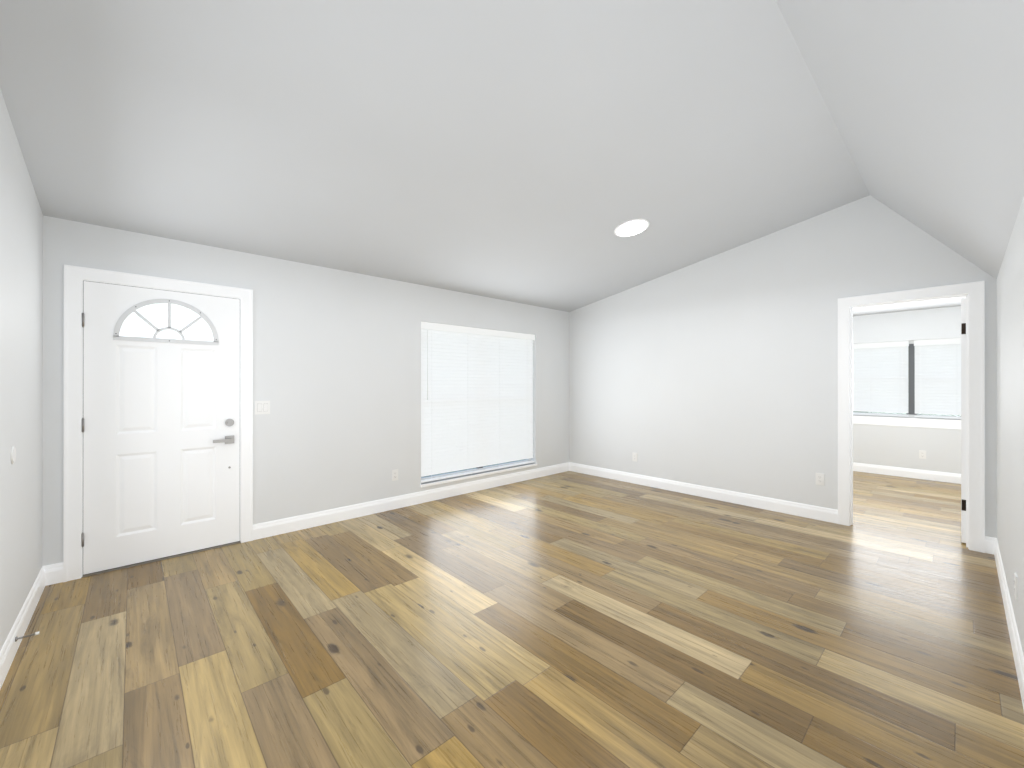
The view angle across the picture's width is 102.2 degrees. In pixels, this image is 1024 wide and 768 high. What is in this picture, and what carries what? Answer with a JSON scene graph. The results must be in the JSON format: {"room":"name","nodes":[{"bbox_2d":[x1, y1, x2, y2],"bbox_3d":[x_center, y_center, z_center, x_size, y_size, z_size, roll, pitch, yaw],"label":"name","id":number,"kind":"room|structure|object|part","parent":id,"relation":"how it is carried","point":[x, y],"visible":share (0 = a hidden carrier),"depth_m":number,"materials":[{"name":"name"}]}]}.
{"room":"empty living room","nodes":[
{"label":"empty living room","id":0,"kind":"room"},
{"bbox_2d":[0,89,42,650],"bbox_3d":[-1.703,-0.326,1.098,0.150,3.313,4.588,0,0,-43],"label":"wall","id":1,"kind":"structure","parent":0,"point":[21,353],"depth_m":2.17,"materials":[{"name":"paint"}]},
{"bbox_2d":[10,446,15,463],"bbox_3d":[-2.467,0.351,2.045,0.007,0.090,0.090,0,0,-43],"label":"light switch","id":2,"kind":"object","parent":1,"relation":"attached to","point":[13,454],"visible":0.98,"depth_m":2.03,"materials":[{"name":"white plastic"}]},
{"bbox_2d":[0,564,55,688],"bbox_3d":[-1.648,1.265,1.168,0.030,0.130,4.258,0,0,-43],"label":"baseboard","id":3,"kind":"structure","parent":1,"relation":"attached to","point":[50,574],"depth_m":2.20,"materials":[{"name":"paint"}]},
{"bbox_2d":[15,631,39,641],"bbox_3d":[-2.410,1.253,2.055,0.078,0.022,0.022,0,0,-43],"label":"door stop","id":4,"kind":"object","parent":3,"relation":"attached to","point":[25,636],"visible":1,"depth_m":2.05,"materials":[{"name":"grey metal"}]},
{"bbox_2d":[42,215,568,565],"bbox_3d":[-1.169,0.011,4.602,5.677,2.646,0.150,0,0,-43],"label":"wall","id":5,"kind":"structure","parent":0,"point":[336,368],"depth_m":3.92,"materials":[{"name":"paint"}]},
{"bbox_2d":[63,265,252,581],"bbox_3d":[-2.678,0.265,3.222,1.096,2.136,0.201,0,0,-43],"label":"door frame","id":6,"kind":"structure","parent":5,"relation":"attached to","point":[74,276],"depth_m":2.85,"materials":[{"name":"paint"}]},
{"bbox_2d":[82,281,239,574],"bbox_3d":[-2.622,0.302,3.155,0.922,2.030,0.105,0,0,-43],"label":"front door","id":7,"kind":"structure","parent":5,"relation":"in","point":[161,479],"depth_m":3.11,"materials":[{"name":"paint"}]},
{"bbox_3d":[-2.622,0.317,3.125,0.882,1.616,0.061,0,0,-43],"label":"front door hardware","id":8,"kind":"part","parent":7,"relation":"part of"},
{"bbox_2d":[113,299,218,344],"bbox_3d":[-2.626,-0.482,3.166,0.618,0.333,0.034,0,0,-43],"label":"window","id":9,"kind":"structure","parent":7,"relation":"attached to","point":[125,315],"depth_m":3.15,"materials":[{"name":"white glass"}]},
{"bbox_3d":[-2.632,-0.485,3.173,0.582,0.291,0.001,0,0,-43],"label":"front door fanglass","id":10,"kind":"part","parent":9,"relation":"part of","materials":[{"name":"clear glass"}]},
{"bbox_2d":[255,401,269,414],"bbox_3d":[-2.162,0.204,3.581,0.116,0.116,0.010,0,0,-43],"label":"light switch","id":11,"kind":"object","parent":5,"relation":"attached to","point":[262,407],"visible":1,"depth_m":3.58,"materials":[{"name":"white plastic"}]},
{"bbox_2d":[392,469,397,480],"bbox_3d":[-1.250,0.974,4.419,0.070,0.116,0.009,0,0,-43],"label":"electrical outlet","id":12,"kind":"object","parent":5,"relation":"attached to","point":[394,475],"visible":1,"depth_m":4.41,"materials":[{"name":"white plastic"}]},
{"bbox_2d":[253,462,567,539],"bbox_3d":[-0.665,1.269,4.952,4.219,0.130,0.014,0,0,-43],"label":"baseboard","id":13,"kind":"structure","parent":5,"relation":"attached to","point":[281,526],"depth_m":4.36,"materials":[{"name":"paint"}]},
{"bbox_2d":[421,321,534,482],"bbox_3d":[-0.371,0.206,5.292,1.835,1.819,0.064,0,0,-43],"label":"window blinds","id":14,"kind":"object","parent":5,"relation":"attached to","point":[477,408],"visible":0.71,"depth_m":5.19,"materials":[{"name":"white plastic"}]},
{"bbox_2d":[427,330,427,399],"bbox_3d":[-0.960,-0.219,4.703,0.008,0.800,0.008,0,0,-43],"label":"wand","id":15,"kind":"object","parent":14,"relation":"hanging from","point":[427,364],"visible":0.92,"depth_m":4.70,"materials":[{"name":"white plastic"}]},
{"bbox_2d":[420,458,536,487],"bbox_3d":[-0.381,0.226,5.303,1.867,1.863,0.162,0,0,-43],"label":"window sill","id":16,"kind":"structure","parent":5,"relation":"in","point":[467,470],"depth_m":5.21,"materials":[{"name":"white plastic"}]},
{"bbox_2d":[0,471,1023,767],"bbox_3d":[2.057,1.393,3.475,8.907,0.120,6.170,0,0,-43],"label":"floor","id":17,"kind":"structure","parent":0,"point":[568,619],"depth_m":2.11,"materials":[{"name":"brown wood"}]},
{"bbox_2d":[0,0,1023,311],"bbox_3d":[0.332,-1.291,2.969,5.677,1.360,4.628,0,0,-43],"label":"ceiling","id":18,"kind":"structure","parent":0,"point":[532,152],"depth_m":2.29,"materials":[{"name":"paint"}]},
{"bbox_2d":[614,219,648,236],"bbox_3d":[1.121,-1.462,3.875,0.320,0.065,0.317,0,0,-43],"label":"recessed light","id":19,"kind":"object","parent":18,"relation":"in","point":[631,228],"depth_m":3.86,"materials":[{"name":"white plastic"}]},
{"bbox_2d":[569,195,996,537],"bbox_3d":[2.914,-0.323,4.264,0.120,3.313,6.170,0,0,-43],"label":"wall","id":20,"kind":"structure","parent":0,"point":[719,371],"depth_m":4.51,"materials":[{"name":"paint"}]},
{"bbox_2d":[632,452,636,461],"bbox_3d":[1.648,0.980,5.546,0.009,0.116,0.070,0,0,-43],"label":"electrical outlet","id":21,"kind":"object","parent":20,"relation":"attached to","point":[634,456],"visible":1,"depth_m":5.55,"materials":[{"name":"white plastic"}]},
{"bbox_2d":[568,462,837,523],"bbox_3d":[2.007,1.270,5.150,0.014,0.130,3.280,0,0,-43],"label":"baseboard","id":22,"kind":"structure","parent":20,"relation":"attached to","point":[783,506],"depth_m":4.74,"materials":[{"name":"paint"}]},
{"bbox_2d":[816,473,823,485],"bbox_3d":[3.020,0.933,4.052,0.009,0.116,0.070,0,0,-43],"label":"electrical outlet","id":23,"kind":"object","parent":20,"relation":"attached to","point":[819,478],"visible":1,"depth_m":4.05,"materials":[{"name":"white plastic"}]},
{"bbox_2d":[838,281,984,552],"bbox_3d":[3.474,0.259,3.651,0.158,2.148,0.922,0,0,-43],"label":"door frame","id":24,"kind":"structure","parent":20,"relation":"attached to","point":[975,291],"depth_m":3.32,"materials":[{"name":"paint"}]},
{"bbox_2d":[961,298,965,542],"bbox_3d":[4.036,0.305,3.682,0.755,2.032,0.045,0,0,-43],"label":"door","id":25,"kind":"structure","parent":20,"relation":"in","point":[963,421],"depth_m":3.44,"materials":[{"name":"paint"}]},
{"bbox_3d":[3.763,0.274,3.430,0.011,1.558,0.043,0,0,-43],"label":"passage door hinges","id":26,"kind":"part","parent":25,"relation":"part of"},
{"bbox_2d":[853,306,960,473],"bbox_3d":[5.867,0.045,5.801,0.150,2.580,4.440,0,0,-43],"label":"wall","id":27,"kind":"structure","parent":0,"point":[893,446],"depth_m":5.91,"materials":[{"name":"paint"}]},
{"bbox_2d":[853,462,960,483],"bbox_3d":[5.806,1.270,5.745,0.014,0.130,4.200,0,0,-43],"label":"baseboard","id":28,"kind":"structure","parent":27,"relation":"attached to","point":[914,473],"depth_m":5.89,"materials":[{"name":"paint"}]},
{"bbox_2d":[853,341,960,428],"bbox_3d":[5.723,-0.007,5.928,0.170,1.230,2.440,0,0,-43],"label":"window","id":29,"kind":"structure","parent":27,"relation":"in","point":[911,380],"depth_m":5.93,"materials":[{"name":"white plastic"}]},
{"bbox_2d":[853,341,908,416],"bbox_3d":[5.308,-0.075,6.365,0.064,1.089,1.166,0,0,-43],"label":"window blinds","id":30,"kind":"object","parent":29,"relation":"attached to","point":[880,376],"visible":0.67,"depth_m":6.15,"materials":[{"name":"white plastic"}]},
{"bbox_2d":[914,338,960,418],"bbox_3d":[6.127,-0.076,5.472,0.064,1.089,1.154,0,0,-43],"label":"window blinds","id":31,"kind":"object","parent":29,"relation":"attached to","point":[937,376],"visible":0.46,"depth_m":5.72,"materials":[{"name":"white plastic"}]},
{"bbox_2d":[919,450,925,458],"bbox_3d":[5.761,0.990,5.798,0.009,0.116,0.070,0,0,-43],"label":"electrical outlet","id":32,"kind":"object","parent":27,"relation":"attached to","point":[922,454],"visible":1,"depth_m":5.80,"materials":[{"name":"white plastic"}]},
{"bbox_2d":[853,297,965,315],"bbox_3d":[4.732,-1.106,4.761,3.230,0.120,4.440,0,0,-43],"label":"ceiling","id":33,"kind":"structure","parent":0,"point":[943,303],"depth_m":5.57,"materials":[{"name":"paint"}]},
{"bbox_2d":[997,197,1023,654],"bbox_3d":[1.789,0.236,1.292,5.557,2.190,0.150,0,0,-43],"label":"wall","id":34,"kind":"structure","parent":0,"point":[1010,408],"depth_m":2.22,"materials":[{"name":"paint"}]},
{"bbox_2d":[988,537,1023,708],"bbox_3d":[1.783,1.266,1.408,5.407,0.130,0.030,0,0,-43],"label":"baseboard","id":35,"kind":"structure","parent":34,"relation":"attached to","point":[993,547],"depth_m":2.19,"materials":[{"name":"paint"}]},
{"bbox_2d":[1014,573,1017,600],"bbox_3d":[2.493,1.001,2.045,0.070,0.116,0.009,0,0,-43],"label":"electrical outlet","id":36,"kind":"object","parent":34,"relation":"attached to","point":[1016,586],"visible":1,"depth_m":2.03,"materials":[{"name":"white plastic"}]},
{"label":"outside","id":37,"kind":"structure","parent":0,"visible":0},
{"bbox_2d":[424,411,960,476],"bbox_3d":[0.884,1.566,6.383,80.000,0.140,80.000,0,0,-43],"label":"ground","id":38,"kind":"structure","parent":37,"point":[853,411],"depth_m":20.47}
]}

